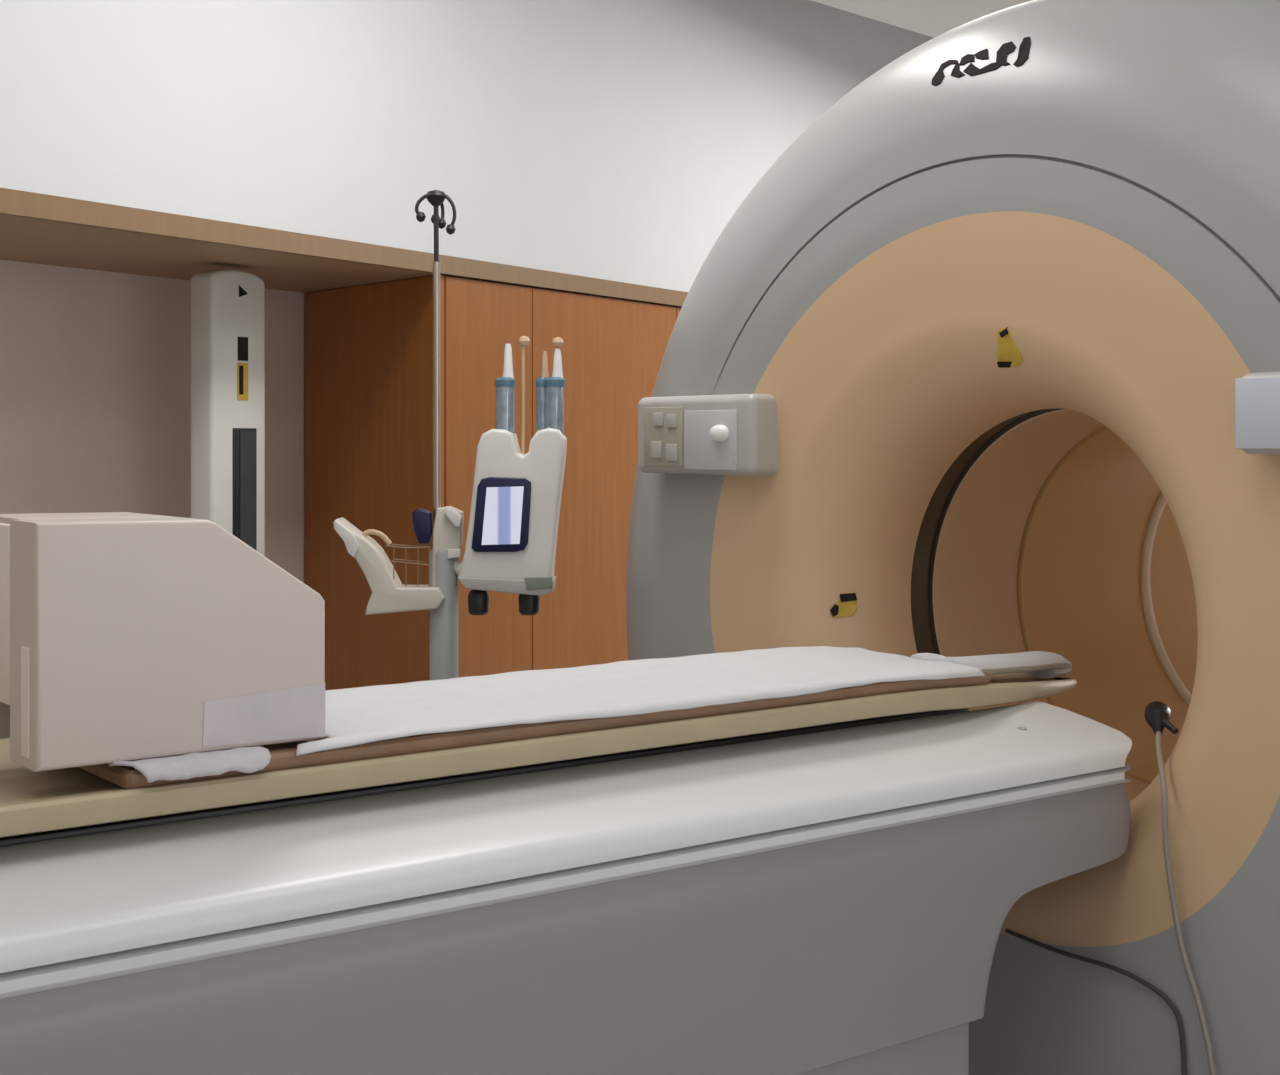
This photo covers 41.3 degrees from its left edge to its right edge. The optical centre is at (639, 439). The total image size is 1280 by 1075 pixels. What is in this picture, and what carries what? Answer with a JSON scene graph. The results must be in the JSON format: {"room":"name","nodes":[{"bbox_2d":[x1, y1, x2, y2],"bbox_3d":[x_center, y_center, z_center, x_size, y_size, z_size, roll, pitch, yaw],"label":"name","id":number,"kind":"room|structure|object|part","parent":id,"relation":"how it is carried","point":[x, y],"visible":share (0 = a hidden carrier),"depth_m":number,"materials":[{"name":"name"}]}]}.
{"room":"radiology room","nodes":[
{"label":"radiology room","id":0,"kind":"room"},
{"bbox_2d":[0,260,304,738],"bbox_3d":[-1.492,0.466,4.487,0.180,1.818,11.000,0,0,31],"label":"wall","id":1,"kind":"structure","parent":0,"point":[95,365],"depth_m":4.48,"materials":[{"name":"beige paint"}]},
{"bbox_2d":[0,0,932,291],"bbox_3d":[-1.183,-1.208,4.303,0.900,1.433,11.000,0,0,31],"label":"wall","id":2,"kind":"structure","parent":0,"point":[613,140],"depth_m":4.52,"materials":[{"name":"white paint"}]},
{"bbox_2d":[0,215,681,307],"bbox_3d":[-1.115,-0.468,4.262,0.698,0.049,11.000,0,0,31],"label":"shelf","id":3,"kind":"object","parent":2,"relation":"attached to","point":[26,240],"depth_m":4.17,"materials":[{"name":"brown wood"}]},
{"bbox_2d":[0,187,687,306],"bbox_3d":[-0.804,-0.468,4.076,0.026,0.049,11.000,0,0,31],"label":"trim","id":4,"kind":"structure","parent":2,"relation":"attached to","point":[15,203],"depth_m":4.03,"materials":[{"name":"brown wood"}]},
{"bbox_2d":[811,0,1032,37],"bbox_3d":[1.091,-1.765,2.942,6.200,0.480,11.200,0,0,31],"label":"ceiling","id":5,"kind":"structure","parent":0,"point":[932,18],"depth_m":6.04,"materials":[{"name":"paint"}]},
{"bbox_3d":[1.048,1.425,2.967,12.488,0.100,9.797,0,0,-37],"label":"floor","id":6,"kind":"structure","parent":0,"visible":0},
{"bbox_2d":[191,269,264,555],"bbox_3d":[-1.042,0.472,4.303,0.180,1.805,0.280,0,0,31],"label":"column","id":7,"kind":"structure","parent":6,"relation":"on","point":[228,305],"depth_m":4.25,"materials":[{"name":"white plastic"}]},
{"bbox_2d":[333,190,566,679],"bbox_3d":[-0.444,0.400,3.923,0.554,1.947,0.478,0,0,0],"label":"contrast injector","id":8,"kind":"object","parent":6,"relation":"on","point":[511,541],"visible":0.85,"depth_m":3.83,"materials":[{"name":"white plastic"}]},
{"bbox_2d":[333,517,444,614],"bbox_3d":[-0.570,0.288,3.897,0.255,0.218,0.095,0,0,0],"label":"tray","id":9,"kind":"object","parent":8,"relation":"on","point":[388,595],"depth_m":3.85,"materials":[{"name":"plastic"}]},
{"bbox_3d":[-0.498,0.196,3.895,0.046,0.080,0.050,0,0,0],"label":"clamp knob","id":10,"kind":"part","parent":8,"relation":"part of","materials":[{"name":"blue plastic"}]},
{"bbox_3d":[-0.424,0.174,3.866,0.041,0.046,0.028,0,0,0],"label":"clamp lever","id":11,"kind":"part","parent":8,"relation":"part of","materials":[{"name":"white plastic"}]},
{"bbox_3d":[-0.404,0.290,3.882,0.083,0.052,0.036,0,0,25],"label":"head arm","id":12,"kind":"part","parent":8,"relation":"part of","materials":[{"name":"beige plastic"}]},
{"bbox_3d":[-0.366,0.367,3.850,0.049,0.056,0.048,0,0,0],"label":"control knob","id":13,"kind":"part","parent":8,"relation":"part of","materials":[{"name":"black plastic"}]},
{"bbox_3d":[-0.266,-0.092,3.870,0.006,0.252,0.006,0,0,22],"label":"bead rod","id":14,"kind":"part","parent":8,"relation":"part of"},
{"bbox_3d":[-0.251,0.367,3.850,0.049,0.056,0.048,0,0,0],"label":"control knob","id":15,"kind":"part","parent":8,"relation":"part of","materials":[{"name":"black plastic"}]},
{"bbox_3d":[-0.226,0.320,3.796,0.062,0.030,0.008,0,0,0],"label":"status plate","id":16,"kind":"part","parent":8,"relation":"part of","materials":[{"name":"green plastic"}]},
{"bbox_2d":[304,275,680,689],"bbox_3d":[-0.278,0.467,5.642,0.707,1.816,2.171,0,0,31],"label":"tall cabinet","id":17,"kind":"object","parent":6,"relation":"on","point":[368,349],"visible":0.28,"depth_m":4.90,"materials":[{"name":"brown wood"}]},
{"bbox_3d":[-0.766,0.467,4.828,0.021,1.816,0.755,0,0,-39],"label":"panel","id":18,"kind":"part","parent":17,"relation":"part of","materials":[{"name":"brown wood"}]},
{"bbox_3d":[-0.424,0.425,4.729,0.020,1.729,0.406,0,0,31],"label":"cabinet door","id":19,"kind":"part","parent":17,"relation":"part of","materials":[{"name":"brown wood"}]},
{"bbox_3d":[-0.103,0.425,5.265,0.020,1.729,0.837,0,0,31],"label":"cabinet door","id":20,"kind":"part","parent":17,"relation":"part of","materials":[{"name":"brown wood"}]},
{"bbox_3d":[0.328,0.425,5.986,0.020,1.729,0.837,0,0,31],"label":"cabinet door","id":21,"kind":"part","parent":17,"relation":"part of","materials":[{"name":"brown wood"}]},
{"bbox_2d":[0,672,1131,1074],"bbox_3d":[-0.372,0.870,2.139,2.758,1.010,0.688,0,0,-37],"label":"table","id":22,"kind":"object","parent":6,"relation":"on","point":[831,887],"visible":0.9,"depth_m":1.99,"materials":[{"name":"plastic"}]},
{"bbox_2d":[79,672,989,788],"bbox_3d":[-0.101,0.363,2.343,1.375,0.031,0.384,0,0,-37],"label":"pad","id":23,"kind":"object","parent":22,"relation":"on","point":[283,755],"visible":0.3,"depth_m":2.05,"materials":[{"name":"brown plastic"}]},
{"bbox_2d":[0,512,324,771],"bbox_3d":[-0.565,0.213,1.939,0.328,0.256,0.258,0,0,-37],"label":"equipment box","id":24,"kind":"object","parent":23,"relation":"on","point":[125,636],"visible":1,"depth_m":1.81,"materials":[{"name":"plastic"}]},
{"bbox_3d":[-0.705,0.188,1.868,0.011,0.194,0.120,0,0,-37],"label":"panel","id":25,"kind":"part","parent":24,"relation":"part of","materials":[{"name":"white plastic"}]},
{"bbox_2d":[108,746,270,782],"bbox_3d":[-0.491,0.349,1.849,0.177,0.024,0.095,0,0,-37],"label":"folded cloth","id":26,"kind":"object","parent":23,"relation":"on","point":[256,758],"visible":0.75,"depth_m":1.82,"materials":[{"name":"white fabric"}]},
{"bbox_3d":[-0.458,0.503,2.075,2.543,0.022,0.686,0,0,-37],"label":"rail","id":27,"kind":"part","parent":22,"relation":"part of","materials":[{"name":"plastic"}]},
{"bbox_2d":[296,646,1071,755],"bbox_3d":[0.128,0.374,2.487,1.539,0.075,0.355,0,0,-37],"label":"sheet","id":28,"kind":"object","parent":22,"relation":"on","point":[357,715],"visible":0.95,"depth_m":2.34,"materials":[{"name":"white fabric"}]},
{"bbox_2d":[626,0,1279,1074],"bbox_3d":[1.098,0.302,3.245,1.564,2.146,2.313,0,0,-37],"label":"scanner","id":29,"kind":"object","parent":6,"relation":"on","point":[985,360],"visible":0.76,"depth_m":2.82,"materials":[{"name":"grey plastic"}]},
{"bbox_3d":[0.163,-0.010,3.358,0.162,0.154,0.365,0,0,-37],"label":"control panel","id":30,"kind":"part","parent":29,"relation":"part of","materials":[{"name":"plastic"}]},
{"bbox_3d":[0.135,0.000,3.259,0.006,0.114,0.156,0,0,-37],"label":"plate","id":31,"kind":"part","parent":29,"relation":"part of","materials":[{"name":"white plastic"}]},
{"bbox_3d":[0.622,0.217,2.904,0.241,1.178,1.293,0,0,-37],"label":"panel","id":32,"kind":"part","parent":29,"relation":"part of","materials":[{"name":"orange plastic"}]},
{"bbox_2d":[1005,928,1186,1074],"bbox_3d":[0.646,1.085,2.567,0.122,0.597,0.340,0,0,-37],"label":"loose cable","id":33,"kind":"object","parent":29,"relation":"attached to","point":[1156,990],"visible":1,"depth_m":2.54,"materials":[{"name":"black rubber"}]},
{"bbox_2d":[1144,701,1215,1074],"bbox_3d":[0.799,0.890,2.483,0.073,0.971,0.316,0,0,7],"label":"hanging cord","id":34,"kind":"object","parent":29,"relation":"hanging from","point":[1157,714],"visible":1,"depth_m":2.48,"materials":[{"name":"grey plastic"}]},
{"bbox_3d":[0.920,-0.036,2.214,0.007,0.097,0.326,0,0,-37],"label":"plate","id":35,"kind":"part","parent":29,"relation":"part of","materials":[{"name":"white plastic"}]},
{"bbox_3d":[0.991,-0.036,2.258,0.162,0.113,0.352,0,0,-37],"label":"control panel","id":36,"kind":"part","parent":29,"relation":"part of","materials":[{"name":"plastic"}]}
]}

